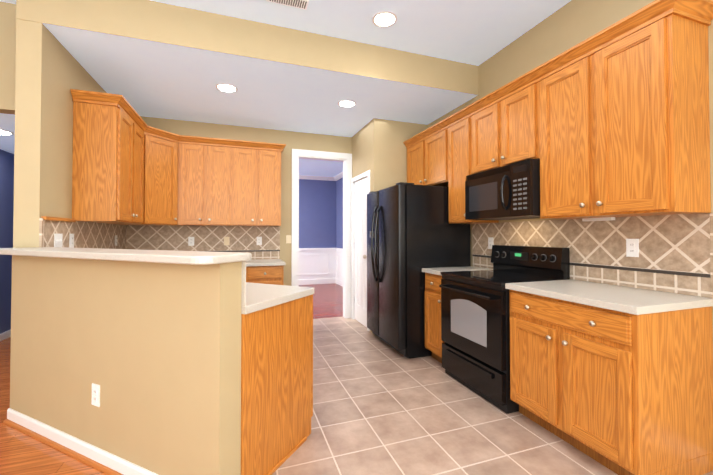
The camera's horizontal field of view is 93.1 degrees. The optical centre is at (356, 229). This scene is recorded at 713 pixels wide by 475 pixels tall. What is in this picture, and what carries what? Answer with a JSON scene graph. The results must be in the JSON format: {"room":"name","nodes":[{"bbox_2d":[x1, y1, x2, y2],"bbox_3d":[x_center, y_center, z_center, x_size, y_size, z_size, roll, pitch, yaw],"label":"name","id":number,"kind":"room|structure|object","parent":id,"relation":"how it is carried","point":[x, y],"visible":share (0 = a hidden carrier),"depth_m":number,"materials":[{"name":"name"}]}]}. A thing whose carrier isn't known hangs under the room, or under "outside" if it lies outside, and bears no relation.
{"room":"kitchen","nodes":[
{"label":"kitchen","id":0,"kind":"room"},
{"bbox_2d":[0,149,13,333],"bbox_3d":[-4.036,0.171,3.334,0.120,2.260,2.050,0,-1,-19],"label":"wall","id":1,"kind":"structure","parent":0,"point":[6,193],"depth_m":4.07,"materials":[{"name":"blue paint"}]},
{"bbox_2d":[0,329,10,340],"bbox_3d":[-3.952,1.255,3.284,0.013,0.083,1.930,0,-1,-19],"label":"baseboard","id":2,"kind":"structure","parent":1,"relation":"attached to","point":[7,334],"depth_m":4.06,"materials":[{"name":"white"}]},
{"bbox_2d":[0,113,14,153],"bbox_3d":[-3.469,-1.006,3.549,1.319,0.100,2.050,0,-1,-19],"label":"ceiling","id":3,"kind":"structure","parent":0,"point":[7,123],"depth_m":3.29,"materials":[{"name":"white paint"}]},
{"bbox_2d":[0,129,13,134],"bbox_3d":[-3.492,-0.956,3.280,0.240,0.006,0.240,0,-1,-19],"label":"recessed light","id":4,"kind":"object","parent":3,"relation":"in","point":[4,132],"visible":1,"depth_m":3.31,"materials":[{"name":"white"}]},
{"bbox_2d":[0,2,15,114],"bbox_3d":[-3.975,-0.240,2.212,3.149,3.050,0.120,0,-1,-19],"label":"wall","id":5,"kind":"structure","parent":0,"point":[7,52],"depth_m":2.61,"materials":[{"name":"beige paint"}]},
{"bbox_2d":[0,337,107,474],"bbox_3d":[-2.708,1.283,0.646,4.524,0.049,7.970,0,-1,-19],"label":"floor","id":6,"kind":"structure","parent":0,"point":[21,453],"depth_m":1.93,"materials":[{"name":"brown wood"}]},
{"bbox_2d":[13,19,105,247],"bbox_3d":[-2.610,-0.224,3.292,0.141,3.050,2.040,0,-1,-19],"label":"wall column","id":7,"kind":"structure","parent":0,"point":[51,71],"depth_m":2.37,"materials":[{"name":"beige paint"}]},
{"bbox_2d":[39,218,126,248],"bbox_3d":[-2.517,0.157,3.255,0.014,0.457,1.920,0,-1,-19],"label":"backsplash","id":8,"kind":"structure","parent":7,"relation":"attached to","point":[86,234],"depth_m":3.02,"materials":[{"name":"tile"}]},
{"bbox_2d":[54,234,62,246],"bbox_3d":[-2.271,0.085,2.580,0.016,0.116,0.116,0,-1,-19],"label":"light switch","id":9,"kind":"object","parent":8,"relation":"attached to","point":[58,239],"visible":0.94,"depth_m":2.58,"materials":[{"name":"white plastic"}]},
{"bbox_2d":[69,234,73,247],"bbox_3d":[-2.347,0.088,2.786,0.008,0.116,0.070,0,-1,-19],"label":"electrical outlet","id":10,"kind":"object","parent":8,"relation":"attached to","point":[71,240],"visible":0.96,"depth_m":2.77,"materials":[{"name":"white plastic"}]},
{"bbox_2d":[69,89,148,224],"bbox_3d":[-2.332,-0.611,3.291,0.377,1.078,0.884,0,-1,-19],"label":"upper cabinet","id":11,"kind":"object","parent":7,"relation":"attached to","point":[130,166],"depth_m":2.89,"materials":[{"name":"brown wood"}]},
{"bbox_2d":[149,126,176,224],"bbox_3d":[-2.450,-0.601,3.982,0.609,1.078,0.609,0,-1,-19],"label":"upper cabinet","id":12,"kind":"object","parent":7,"relation":"attached to","point":[162,144],"depth_m":3.90,"materials":[{"name":"brown wood"}]},
{"bbox_2d":[10,255,241,474],"bbox_3d":[-1.442,0.716,1.942,1.911,1.130,0.130,0,-1,25],"label":"wall","id":13,"kind":"structure","parent":0,"point":[152,350],"depth_m":1.73,"materials":[{"name":"beige paint"}]},
{"bbox_2d":[3,419,122,474],"bbox_3d":[-1.606,1.268,1.913,1.631,0.018,0.018,0,-1,25],"label":"trim","id":14,"kind":"structure","parent":13,"relation":"attached to","point":[77,456],"depth_m":1.95,"materials":[{"name":"brown wood"}]},
{"bbox_2d":[7,408,157,474],"bbox_3d":[-1.423,1.235,1.882,1.483,0.083,1.346,0,-1,-19],"label":"baseboard","id":15,"kind":"structure","parent":13,"relation":"attached to","point":[107,459],"depth_m":1.91,"materials":[{"name":"white wood"}]},
{"bbox_2d":[91,383,99,406],"bbox_3d":[-1.439,0.910,1.861,0.070,0.116,0.008,0,-1,25],"label":"outlet","id":16,"kind":"object","parent":13,"relation":"attached to","point":[95,395],"visible":1,"depth_m":1.86,"materials":[{"name":"white plastic"}]},
{"bbox_2d":[0,247,251,264],"bbox_3d":[-1.437,0.132,1.909,1.959,0.035,0.320,0,-1,25],"label":"countertop","id":17,"kind":"structure","parent":13,"relation":"on","point":[180,257],"depth_m":1.62,"materials":[{"name":"white stone"}]},
{"bbox_2d":[177,134,232,225],"bbox_3d":[-1.937,-0.596,4.284,0.668,1.078,0.377,0,-1,-19],"label":"upper cabinet","id":18,"kind":"object","parent":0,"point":[204,164],"depth_m":4.17,"materials":[{"name":"brown wood"}]},
{"bbox_2d":[140,116,351,285],"bbox_3d":[-1.175,-0.048,4.808,3.851,2.740,0.120,0,-1,-19],"label":"wall","id":19,"kind":"structure","parent":0,"point":[291,140],"depth_m":4.80,"materials":[{"name":"beige paint"}]},
{"bbox_2d":[127,225,279,259],"bbox_3d":[-1.946,0.174,4.465,1.830,0.457,0.012,0,-1,-19],"label":"backsplash","id":20,"kind":"structure","parent":19,"relation":"attached to","point":[143,237],"depth_m":4.46,"materials":[{"name":"tile"}]},
{"bbox_2d":[188,237,193,245],"bbox_3d":[-2.147,0.146,4.388,0.070,0.116,0.008,0,-1,-19],"label":"electrical outlet","id":21,"kind":"object","parent":20,"relation":"attached to","point":[190,241],"visible":1,"depth_m":4.39,"materials":[{"name":"white plastic"}]},
{"bbox_2d":[224,237,229,244],"bbox_3d":[-1.740,0.148,4.527,0.070,0.116,0.016,0,-1,-19],"label":"light switch","id":22,"kind":"object","parent":20,"relation":"attached to","point":[226,240],"visible":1,"depth_m":4.53,"materials":[{"name":"beige plastic"}]},
{"bbox_2d":[257,237,261,244],"bbox_3d":[-1.345,0.150,4.669,0.070,0.116,0.008,0,-1,-19],"label":"electrical outlet","id":23,"kind":"object","parent":20,"relation":"attached to","point":[259,240],"visible":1,"depth_m":4.67,"materials":[{"name":"white plastic"}]},
{"bbox_2d":[233,140,280,225],"bbox_3d":[-1.339,-0.593,4.518,0.615,1.078,0.329,0,-1,-19],"label":"upper cabinet","id":24,"kind":"object","parent":19,"relation":"attached to","point":[256,165],"depth_m":4.37,"materials":[{"name":"brown wood"}]},
{"bbox_2d":[286,235,290,242],"bbox_3d":[-0.964,0.132,4.807,0.070,0.116,0.016,0,-1,-19],"label":"light switch","id":25,"kind":"object","parent":19,"relation":"attached to","point":[288,238],"visible":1,"depth_m":4.81,"materials":[{"name":"beige plastic"}]},
{"bbox_2d":[291,149,369,331],"bbox_3d":[-0.343,0.078,4.705,1.026,2.485,0.920,0,-1,-19],"label":"door frame","id":26,"kind":"structure","parent":19,"relation":"attached to","point":[349,181],"depth_m":4.96,"materials":[{"name":"white wood"}]},
{"bbox_2d":[16,0,477,136],"bbox_3d":[-0.858,-1.585,3.921,3.851,0.310,2.044,0,-1,-19],"label":"ceiling","id":27,"kind":"structure","parent":0,"point":[148,58],"depth_m":3.17,"materials":[{"name":"white paint"}]},
{"bbox_2d":[216,83,237,92],"bbox_3d":[-1.311,-1.435,3.413,0.210,0.006,0.210,0,-1,-19],"label":"ceiling light","id":28,"kind":"object","parent":27,"relation":"attached to","point":[226,87],"visible":1,"depth_m":3.39,"materials":[{"name":"white"}]},
{"bbox_2d":[338,100,355,106],"bbox_3d":[-0.109,-1.429,3.823,0.210,0.006,0.210,0,-1,-19],"label":"ceiling light","id":29,"kind":"object","parent":27,"relation":"attached to","point":[346,103],"visible":1,"depth_m":3.81,"materials":[{"name":"white"}]},
{"bbox_2d":[0,0,570,65],"bbox_3d":[-1.135,-1.845,0.155,7.140,0.100,5.920,0,-1,-19],"label":"ceiling","id":30,"kind":"structure","parent":0,"point":[475,32],"depth_m":2.82,"materials":[{"name":"white paint"}]},
{"bbox_2d":[266,0,308,9],"bbox_3d":[-0.528,-1.754,2.585,0.310,0.010,0.110,0,-1,-19],"label":"ceiling vent","id":31,"kind":"object","parent":30,"relation":"in","point":[301,4],"visible":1,"depth_m":2.60,"materials":[{"name":"white metal"}]},
{"bbox_2d":[372,11,396,26],"bbox_3d":[0.234,-1.753,2.814,0.210,0.006,0.210,0,-1,-19],"label":"recessed light","id":32,"kind":"object","parent":30,"relation":"in","point":[384,19],"visible":1,"depth_m":2.81,"materials":[{"name":"white"}]},
{"bbox_2d":[299,179,335,247],"bbox_3d":[-2.763,-0.001,8.034,4.720,2.740,0.120,0,-1,-19],"label":"wall","id":33,"kind":"structure","parent":0,"point":[320,213],"depth_m":8.59,"materials":[{"name":"blue paint"}]},
{"bbox_2d":[299,175,333,278],"bbox_3d":[-2.677,-0.072,7.954,4.588,2.600,0.090,0,-1,-19],"label":"trim","id":34,"kind":"structure","parent":33,"relation":"attached to","point":[317,263],"depth_m":8.55,"materials":[{"name":"white wood"}]},
{"bbox_2d":[299,278,335,284],"bbox_3d":[-2.690,1.295,7.970,4.588,0.140,0.014,0,-1,-19],"label":"baseboard","id":35,"kind":"structure","parent":33,"relation":"attached to","point":[323,280],"depth_m":8.56,"materials":[{"name":"white wood"}]},
{"bbox_2d":[299,283,342,318],"bbox_3d":[-2.194,1.369,6.386,4.720,0.053,3.570,0,-1,-19],"label":"floor","id":36,"kind":"structure","parent":0,"point":[327,300],"depth_m":6.43,"materials":[{"name":"brown wood"}]},
{"bbox_2d":[299,159,342,176],"bbox_3d":[-2.128,-1.444,6.449,4.860,0.100,3.570,0,-1,-19],"label":"ceiling","id":37,"kind":"structure","parent":0,"point":[320,168],"depth_m":7.45,"materials":[{"name":"white paint"}]},
{"bbox_2d":[352,118,426,331],"bbox_3d":[0.441,-0.047,4.835,0.779,2.740,0.895,0,-1,-19],"label":"wall","id":38,"kind":"structure","parent":0,"point":[379,150],"depth_m":4.40,"materials":[{"name":"beige paint"}]},
{"bbox_2d":[354,177,366,326],"bbox_3d":[0.058,0.301,4.743,0.095,2.024,0.602,0,-1,-19],"label":"pantry door","id":39,"kind":"structure","parent":38,"relation":"in","point":[360,246],"depth_m":4.76,"materials":[{"name":"white wood"}]},
{"bbox_2d":[272,316,712,474],"bbox_3d":[0.033,1.297,1.328,3.851,0.050,7.450,0,-1,-19],"label":"floor","id":40,"kind":"structure","parent":0,"point":[381,407],"depth_m":2.22,"materials":[{"name":"beige tile"}]},
{"bbox_2d":[241,261,248,310],"bbox_3d":[-1.340,0.261,1.979,1.291,0.214,1.248,0,-1,-19],"label":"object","id":41,"kind":"structure","parent":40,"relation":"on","point":[245,264],"depth_m":1.61,"materials":[{"name":"beige paint"}]},
{"bbox_2d":[241,307,312,474],"bbox_3d":[-0.422,0.843,1.905,0.438,0.876,0.507,0,-1,-19],"label":"base cabinet","id":42,"kind":"object","parent":40,"relation":"on","point":[276,364],"depth_m":1.81,"materials":[{"name":"brown wood"}]},
{"bbox_2d":[249,259,313,310],"bbox_3d":[-1.437,0.401,2.961,1.858,0.038,3.176,0,-1,-19],"label":"countertop","id":43,"kind":"structure","parent":42,"relation":"on","point":[268,291],"depth_m":2.11,"materials":[{"name":"white stone"}]},
{"bbox_2d":[367,182,469,358],"bbox_3d":[0.643,0.417,3.927,0.933,1.785,0.900,0,-1,-19],"label":"fridge","id":44,"kind":"object","parent":40,"relation":"on","point":[412,232],"visible":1,"depth_m":3.50,"materials":[{"name":"black metal"}]},
{"bbox_2d":[422,266,492,362],"bbox_3d":[1.019,0.845,3.360,0.650,0.914,0.386,0,-1,-19],"label":"base cabinet","id":45,"kind":"object","parent":40,"relation":"on","point":[433,340],"visible":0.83,"depth_m":3.29,"materials":[{"name":"brown wood"}]},
{"bbox_2d":[439,245,569,413],"bbox_3d":[1.170,0.716,2.809,0.710,1.155,0.751,0,-1,-19],"label":"range","id":46,"kind":"object","parent":40,"relation":"on","point":[475,321],"visible":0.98,"depth_m":2.65,"materials":[{"name":"black metal"}]},
{"bbox_2d":[505,279,712,474],"bbox_3d":[1.469,0.826,2.071,0.650,0.914,0.830,0,-1,-19],"label":"base cabinet","id":47,"kind":"object","parent":40,"relation":"on","point":[616,379],"visible":1,"depth_m":1.76,"materials":[{"name":"brown wood"}]},
{"bbox_2d":[336,0,712,339],"bbox_3d":[1.062,-0.208,4.437,0.152,3.050,12.600,0,-1,-19],"label":"wall","id":48,"kind":"structure","parent":0,"point":[570,24],"depth_m":2.77,"materials":[{"name":"beige paint"}]},
{"bbox_2d":[333,172,342,280],"bbox_3d":[0.016,-0.085,7.064,0.090,2.600,3.330,0,-1,-19],"label":"trim","id":49,"kind":"structure","parent":48,"relation":"attached to","point":[337,252],"depth_m":8.51,"materials":[{"name":"white wood"}]},
{"bbox_2d":[336,278,342,286],"bbox_3d":[0.040,1.282,7.089,0.014,0.140,3.398,0,-1,-19],"label":"baseboard","id":50,"kind":"structure","parent":48,"relation":"attached to","point":[338,281],"depth_m":8.39,"materials":[{"name":"white wood"}]},
{"bbox_2d":[405,128,442,185],"bbox_3d":[0.956,-0.801,4.051,0.330,0.585,0.925,0,-1,-19],"label":"upper cabinet","id":51,"kind":"object","parent":48,"relation":"attached to","point":[425,154],"depth_m":3.94,"materials":[{"name":"brown wood"}]},
{"bbox_2d":[443,112,498,223],"bbox_3d":[1.171,-0.586,3.432,0.330,1.033,0.380,0,-1,-19],"label":"upper cabinet","id":52,"kind":"object","parent":48,"relation":"attached to","point":[455,133],"depth_m":3.42,"materials":[{"name":"brown wood"}]},
{"bbox_2d":[467,76,534,174],"bbox_3d":[1.359,-0.818,2.897,0.330,0.585,0.760,0,-1,-19],"label":"upper cabinet","id":53,"kind":"object","parent":48,"relation":"attached to","point":[500,132],"depth_m":2.80,"materials":[{"name":"brown wood"}]},
{"bbox_2d":[465,159,539,219],"bbox_3d":[1.303,-0.309,2.870,0.448,0.417,0.747,0,-1,-19],"label":"microwave","id":54,"kind":"object","parent":53,"relation":"attached to","point":[511,191],"visible":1,"depth_m":2.68,"materials":[{"name":"black"}]},
{"bbox_2d":[472,213,712,297],"bbox_3d":[1.585,0.149,2.721,0.014,0.457,1.985,0,-1,-19],"label":"backsplash","id":55,"kind":"structure","parent":48,"relation":"attached to","point":[675,253],"depth_m":2.19,"materials":[{"name":"tile"}]},
{"bbox_2d":[488,237,493,248],"bbox_3d":[1.346,0.132,3.387,0.008,0.116,0.070,0,-1,-19],"label":"electrical outlet","id":56,"kind":"object","parent":55,"relation":"attached to","point":[490,241],"visible":0.98,"depth_m":3.39,"materials":[{"name":"white plastic"}]},
{"bbox_2d":[626,239,638,256],"bbox_3d":[1.772,0.114,2.169,0.008,0.116,0.070,0,-1,-19],"label":"electrical outlet","id":57,"kind":"object","parent":55,"relation":"attached to","point":[632,247],"visible":1,"depth_m":2.17,"materials":[{"name":"white plastic"}]},
{"bbox_2d":[535,4,710,219],"bbox_3d":[1.618,-0.604,2.153,0.330,1.033,0.810,0,-1,-19],"label":"upper cabinet","id":58,"kind":"object","parent":48,"relation":"attached to","point":[611,122],"depth_m":1.90,"materials":[{"name":"brown wood"}]}
]}

